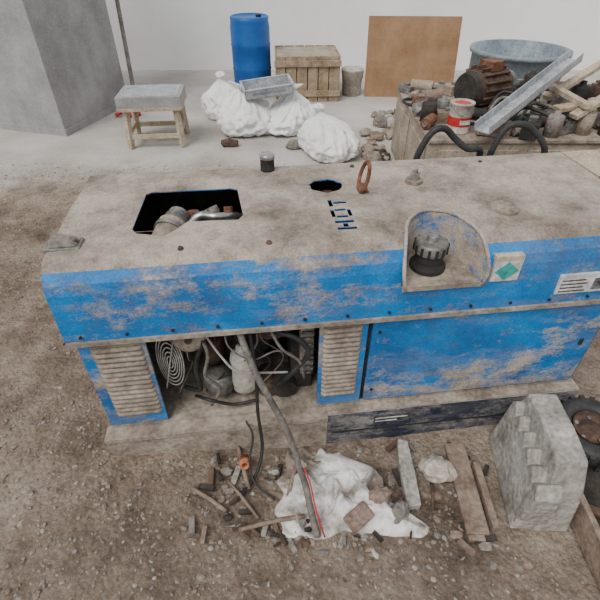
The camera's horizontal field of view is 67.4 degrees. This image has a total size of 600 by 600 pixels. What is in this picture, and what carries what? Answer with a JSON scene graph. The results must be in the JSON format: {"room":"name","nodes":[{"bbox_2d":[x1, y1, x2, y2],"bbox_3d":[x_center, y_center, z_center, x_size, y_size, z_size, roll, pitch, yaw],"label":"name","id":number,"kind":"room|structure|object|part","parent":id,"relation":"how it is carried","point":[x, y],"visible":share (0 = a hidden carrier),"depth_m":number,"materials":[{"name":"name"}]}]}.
{"room":"construction site","nodes":[
{"label":"construction site","id":0,"kind":"room"},
{"bbox_2d":[0,0,124,136],"bbox_3d":[-2.816,-3.160,3.834,1.635,3.000,1.085,10,41,12],"label":"concrete pillar","id":1,"kind":"structure","parent":0,"point":[61,73],"depth_m":4.11,"materials":[{"name":"grey concrete"}]},
{"bbox_2d":[0,70,599,599],"bbox_3d":[0.000,-1.036,3.682,14.000,0.115,8.200,0,40,0],"label":"ground","id":2,"kind":"structure","parent":0,"point":[102,145],"depth_m":1.63,"materials":[{"name":"soil"}]},
{"bbox_2d":[115,0,134,84],"bbox_3d":[-1.820,-2.600,4.726,0.043,1.026,0.763,-10,41,-12],"label":"pipe","id":3,"kind":"object","parent":2,"relation":"on","point":[117,2],"visible":0.7,"depth_m":4.70,"materials":[{"name":"grey metal"}]},
{"bbox_2d":[115,112,140,116],"bbox_3d":[-1.778,-1.931,4.640,0.262,0.078,0.132,0,40,0],"label":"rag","id":4,"kind":"object","parent":2,"relation":"on","point":[139,113],"visible":0.2,"depth_m":4.63,"materials":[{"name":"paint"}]},
{"bbox_2d":[114,84,189,149],"bbox_3d":[-1.280,-1.630,3.995,0.540,0.436,0.420,-4,40,-5],"label":"wooden stool","id":5,"kind":"object","parent":2,"relation":"on","point":[134,99],"visible":1,"depth_m":3.85,"materials":[{"name":"brown wood"}]},
{"bbox_2d":[201,71,234,119],"bbox_3d":[-0.799,-2.082,4.571,0.448,0.399,0.452,0,40,0],"label":"sack","id":6,"kind":"object","parent":2,"relation":"on","point":[211,99],"visible":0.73,"depth_m":4.50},
{"bbox_2d":[221,138,238,146],"bbox_3d":[-0.625,-1.405,4.001,0.158,0.080,0.082,0,40,0],"label":"lump","id":7,"kind":"object","parent":2,"relation":"on","point":[229,142],"visible":1,"depth_m":3.98,"materials":[{"name":"brown stone"}]},
{"bbox_2d":[229,13,270,91],"bbox_3d":[-0.550,-2.773,5.101,0.444,0.790,0.444,0,40,0],"label":"barrel","id":8,"kind":"object","parent":2,"relation":"on","point":[250,32],"visible":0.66,"depth_m":4.90,"materials":[{"name":"plastic"}]},
{"bbox_2d":[216,81,315,136],"bbox_3d":[-0.316,-1.823,4.225,0.968,0.438,0.616,0,40,0],"label":"sack","id":9,"kind":"object","parent":2,"relation":"on","point":[236,116],"visible":0.84,"depth_m":4.13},
{"bbox_2d":[239,73,294,100],"bbox_3d":[-0.306,-1.955,4.133,0.471,0.145,0.290,-8,40,-9],"label":"metal tray","id":10,"kind":"object","parent":9,"relation":"on","point":[277,85],"visible":1,"depth_m":4.08,"materials":[{"name":"metal"}]},
{"bbox_2d":[286,139,301,149],"bbox_3d":[-0.047,-1.371,3.963,0.161,0.075,0.100,0,40,0],"label":"stone","id":11,"kind":"object","parent":2,"relation":"on","point":[292,144],"visible":0.79,"depth_m":3.93,"materials":[{"name":"beige stone"}]},
{"bbox_2d":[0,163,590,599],"bbox_3d":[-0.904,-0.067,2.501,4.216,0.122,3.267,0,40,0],"label":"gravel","id":12,"kind":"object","parent":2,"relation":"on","point":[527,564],"visible":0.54,"depth_m":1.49,"materials":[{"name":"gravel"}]},
{"bbox_2d":[274,45,341,101],"bbox_3d":[0.070,-2.588,5.137,0.720,0.460,0.620,-2,40,-2],"label":"wooden crate","id":13,"kind":"object","parent":2,"relation":"on","point":[316,67],"visible":0.87,"depth_m":4.91,"materials":[{"name":"brown wood"}]},
{"bbox_2d":[191,446,433,531],"bbox_3d":[0.050,0.662,1.599,0.865,0.060,0.321,0,40,0],"label":"sticks","id":14,"kind":"object","parent":2,"relation":"on","point":[294,471],"visible":0.8,"depth_m":1.54,"materials":[{"name":"brown wood"}]},
{"bbox_2d":[239,454,250,469],"bbox_3d":[-0.199,0.586,1.628,0.043,0.051,0.060,0,40,0],"label":"pipe fitting","id":15,"kind":"object","parent":14,"relation":"on","point":[243,462],"visible":0.94,"depth_m":1.61,"materials":[{"name":"plastic"}]},
{"bbox_2d":[41,121,599,537],"bbox_3d":[0.204,0.072,1.618,1.903,1.010,1.140,-4,40,-5],"label":"welding generator","id":16,"kind":"object","parent":2,"relation":"on","point":[294,307],"visible":1,"depth_m":1.48,"materials":[{"name":"blue paint"}]},
{"bbox_3d":[-0.577,0.279,1.491,0.200,0.423,0.020,-4,40,-5],"label":"louvre panel","id":17,"kind":"part","parent":16,"relation":"part of","materials":[{"name":"blue paint"}]},
{"bbox_2d":[259,151,274,171],"bbox_3d":[-0.121,-0.513,1.668,0.057,0.061,0.057,0,40,0],"label":"cap","id":18,"kind":"object","parent":16,"relation":"on","point":[266,157],"visible":1,"depth_m":1.65,"materials":[{"name":"metal"}]},
{"bbox_2d":[41,152,599,348],"bbox_3d":[0.178,-0.254,1.572,1.917,0.312,0.877,0,40,0],"label":"hood","id":19,"kind":"object","parent":16,"relation":"attached to","point":[223,252],"depth_m":1.38,"materials":[{"name":"metal"}]},
{"bbox_3d":[0.143,0.223,1.559,0.160,0.423,0.020,-4,40,-5],"label":"louvre panel","id":20,"kind":"part","parent":16,"relation":"part of","materials":[{"name":"blue paint"}]},
{"bbox_3d":[0.165,0.026,1.804,1.770,0.455,0.618,-4,40,-5],"label":"frame","id":21,"kind":"part","parent":16,"relation":"part of","materials":[{"name":"paint"}]},
{"bbox_3d":[0.651,0.182,1.608,0.835,0.413,0.018,-4,40,-5],"label":"door","id":22,"kind":"part","parent":16,"relation":"part of","materials":[{"name":"blue paint"}]},
{"bbox_2d":[297,103,359,163],"bbox_3d":[0.248,-1.416,3.777,0.479,0.381,0.587,-23,45,-26],"label":"sack","id":23,"kind":"object","parent":2,"relation":"on","point":[326,138],"visible":1,"depth_m":3.67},
{"bbox_2d":[189,439,497,555],"bbox_3d":[0.172,0.671,1.598,1.082,0.075,0.434,0,40,0],"label":"debris","id":24,"kind":"object","parent":2,"relation":"on","point":[275,472],"visible":0.74,"depth_m":1.52,"materials":[{"name":"stone"}]},
{"bbox_2d":[274,447,428,539],"bbox_3d":[0.176,0.662,1.605,0.548,0.106,0.372,0,40,0],"label":"sheet","id":25,"kind":"object","parent":2,"relation":"on","point":[339,483],"visible":0.77,"depth_m":1.55,"materials":[{"name":"white plastic sheeting"}]},
{"bbox_2d":[343,501,374,533],"bbox_3d":[0.194,0.714,1.481,0.093,0.051,0.063,-28,47,-30],"label":"brick piece","id":26,"kind":"object","parent":25,"relation":"on","point":[361,514],"visible":1,"depth_m":1.47,"materials":[{"name":"brown brick"}]},
{"bbox_2d":[368,484,391,503],"bbox_3d":[0.267,0.674,1.537,0.100,0.076,0.072,-22,44,-25],"label":"stone","id":27,"kind":"object","parent":25,"relation":"on","point":[380,494],"visible":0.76,"depth_m":1.52,"materials":[{"name":"beige stone"}]},
{"bbox_2d":[391,500,408,524],"bbox_3d":[0.338,0.711,1.519,0.086,0.051,0.062,-30,48,-31],"label":"rock","id":28,"kind":"object","parent":25,"relation":"on","point":[400,509],"visible":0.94,"depth_m":1.50,"materials":[{"name":"stone"}]},
{"bbox_2d":[341,66,363,96],"bbox_3d":[0.600,-2.525,5.202,0.266,0.280,0.266,0,40,0],"label":"plastic bucket","id":29,"kind":"object","parent":2,"relation":"on","point":[352,76],"visible":1,"depth_m":5.14,"materials":[{"name":"grey plastic"}]},
{"bbox_2d":[359,128,390,161],"bbox_3d":[0.644,-1.292,3.866,0.256,0.077,1.074,0,40,0],"label":"rubble pile","id":30,"kind":"object","parent":2,"relation":"on","point":[371,151],"visible":0.71,"depth_m":3.83,"materials":[{"name":"grey stone"}]},
{"bbox_2d":[371,108,395,139],"bbox_3d":[1.102,-1.726,4.359,0.775,0.121,0.913,0,40,0],"label":"rubble pile","id":31,"kind":"object","parent":2,"relation":"on","point":[385,119],"visible":0.23,"depth_m":4.37,"materials":[{"name":"stone"}]},
{"bbox_2d":[397,439,420,509],"bbox_3d":[0.394,0.636,1.657,0.054,0.048,0.259,-1,40,-1],"label":"concrete slab piece","id":32,"kind":"object","parent":2,"relation":"on","point":[406,469],"visible":0.9,"depth_m":1.63,"materials":[{"name":"grey concrete"}]},
{"bbox_2d":[364,16,462,96],"bbox_3d":[1.245,-2.706,5.034,1.000,0.781,0.211,2,40,2],"label":"plywood board","id":33,"kind":"object","parent":2,"relation":"on","point":[400,49],"visible":0.79,"depth_m":5.00,"materials":[{"name":"brown wood"}]},
{"bbox_2d":[418,453,457,483],"bbox_3d":[0.498,0.614,1.641,0.118,0.091,0.116,-19,43,-21],"label":"rock","id":34,"kind":"object","parent":2,"relation":"on","point":[435,469],"visible":1,"depth_m":1.61,"materials":[{"name":"stone"}]},
{"bbox_2d":[444,443,489,541],"bbox_3d":[0.595,0.678,1.615,0.076,0.022,0.360,1,40,1],"label":"wood plank","id":35,"kind":"object","parent":2,"relation":"on","point":[468,499],"visible":1,"depth_m":1.58,"materials":[{"name":"brown wood"}]},
{"bbox_2d":[472,462,499,531],"bbox_3d":[0.655,0.691,1.594,0.024,0.030,0.240,1,40,1],"label":"batten","id":36,"kind":"object","parent":2,"relation":"on","point":[491,516],"depth_m":1.58,"materials":[{"name":"brown wood"}]},
{"bbox_2d":[391,89,599,159],"bbox_3d":[1.674,-1.149,3.355,1.772,0.505,1.180,0,40,0],"label":"wooden crate","id":37,"kind":"object","parent":2,"relation":"on","point":[407,135],"visible":0.31,"depth_m":2.81,"materials":[{"name":"beige wood"}]},
{"bbox_2d":[446,98,475,134],"bbox_3d":[1.001,-1.143,2.808,0.150,0.180,0.162,-7,40,-9],"label":"paint can","id":38,"kind":"object","parent":37,"relation":"on","point":[461,111],"visible":0.95,"depth_m":2.77,"materials":[{"name":"white plastic"}]},
{"bbox_2d":[454,57,516,109],"bbox_3d":[1.334,-1.538,3.193,0.430,0.300,0.276,-19,43,-22],"label":"motor","id":39,"kind":"object","parent":37,"relation":"on","point":[480,83],"visible":0.84,"depth_m":3.09,"materials":[{"name":"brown metal"}]},
{"bbox_2d":[397,70,599,140],"bbox_3d":[1.629,-1.395,3.103,1.770,0.201,1.173,0,40,0],"label":"scrap parts","id":40,"kind":"object","parent":37,"relation":"on","point":[429,103],"visible":0.57,"depth_m":2.96,"materials":[{"name":"grey metal"}]},
{"bbox_2d":[474,51,583,134],"bbox_3d":[1.416,-1.285,2.749,1.034,0.285,0.100,-30,48,-31],"label":"channel","id":41,"kind":"object","parent":40,"relation":"on","point":[488,123],"visible":1,"depth_m":2.73,"materials":[{"name":"silver metal"}]},
{"bbox_2d":[543,60,599,119],"bbox_3d":[1.972,-1.452,2.899,0.886,0.338,0.584,-9,40,-11],"label":"wooden frame","id":42,"kind":"object","parent":40,"relation":"on","point":[579,107],"visible":0.83,"depth_m":2.84,"materials":[{"name":"brown wood"}]},
{"bbox_2d":[469,39,572,81],"bbox_3d":[1.920,-1.924,4.142,0.840,0.700,0.840,0,40,0],"label":"tub","id":43,"kind":"object","parent":2,"relation":"on","point":[521,57],"visible":0.27,"depth_m":4.05,"materials":[{"name":"grey paint"}]},
{"bbox_2d":[489,394,587,531],"bbox_3d":[0.810,0.546,1.562,0.188,0.300,0.369,1,40,2],"label":"concrete block","id":44,"kind":"object","parent":2,"relation":"on","point":[541,462],"visible":1,"depth_m":1.49,"materials":[{"name":"grey concrete"}]},
{"bbox_2d":[561,149,599,178],"bbox_3d":[1.810,-0.564,2.615,0.560,0.544,0.472,-5,40,-7],"label":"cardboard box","id":45,"kind":"object","parent":2,"relation":"on","point":[589,160],"visible":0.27,"depth_m":2.54,"materials":[{"name":"beige paint"}]},
{"bbox_2d":[570,468,599,589],"bbox_3d":[1.120,0.684,1.531,0.400,0.120,0.540,1,40,1],"label":"wooden tray","id":46,"kind":"object","parent":2,"relation":"on","point":[585,523],"visible":0.29,"depth_m":1.46,"materials":[{"name":"brown wood"}]},
{"bbox_2d":[560,395,599,471],"bbox_3d":[1.030,0.471,1.606,0.264,0.120,0.265,0,40,0],"label":"wheel","id":47,"kind":"object","parent":46,"relation":"on","point":[583,413],"visible":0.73,"depth_m":1.61,"materials":[{"name":"black rubber"},{"name":"rusty brown steel"}]},
{"bbox_2d":[105,0,599,69],"bbox_3d":[0.000,-4.447,5.277,14.000,3.250,0.200,0,40,0],"label":"wall","id":48,"kind":"structure","parent":0,"point":[160,34],"depth_m":5.86,"materials":[{"name":"white paint"}]}
]}

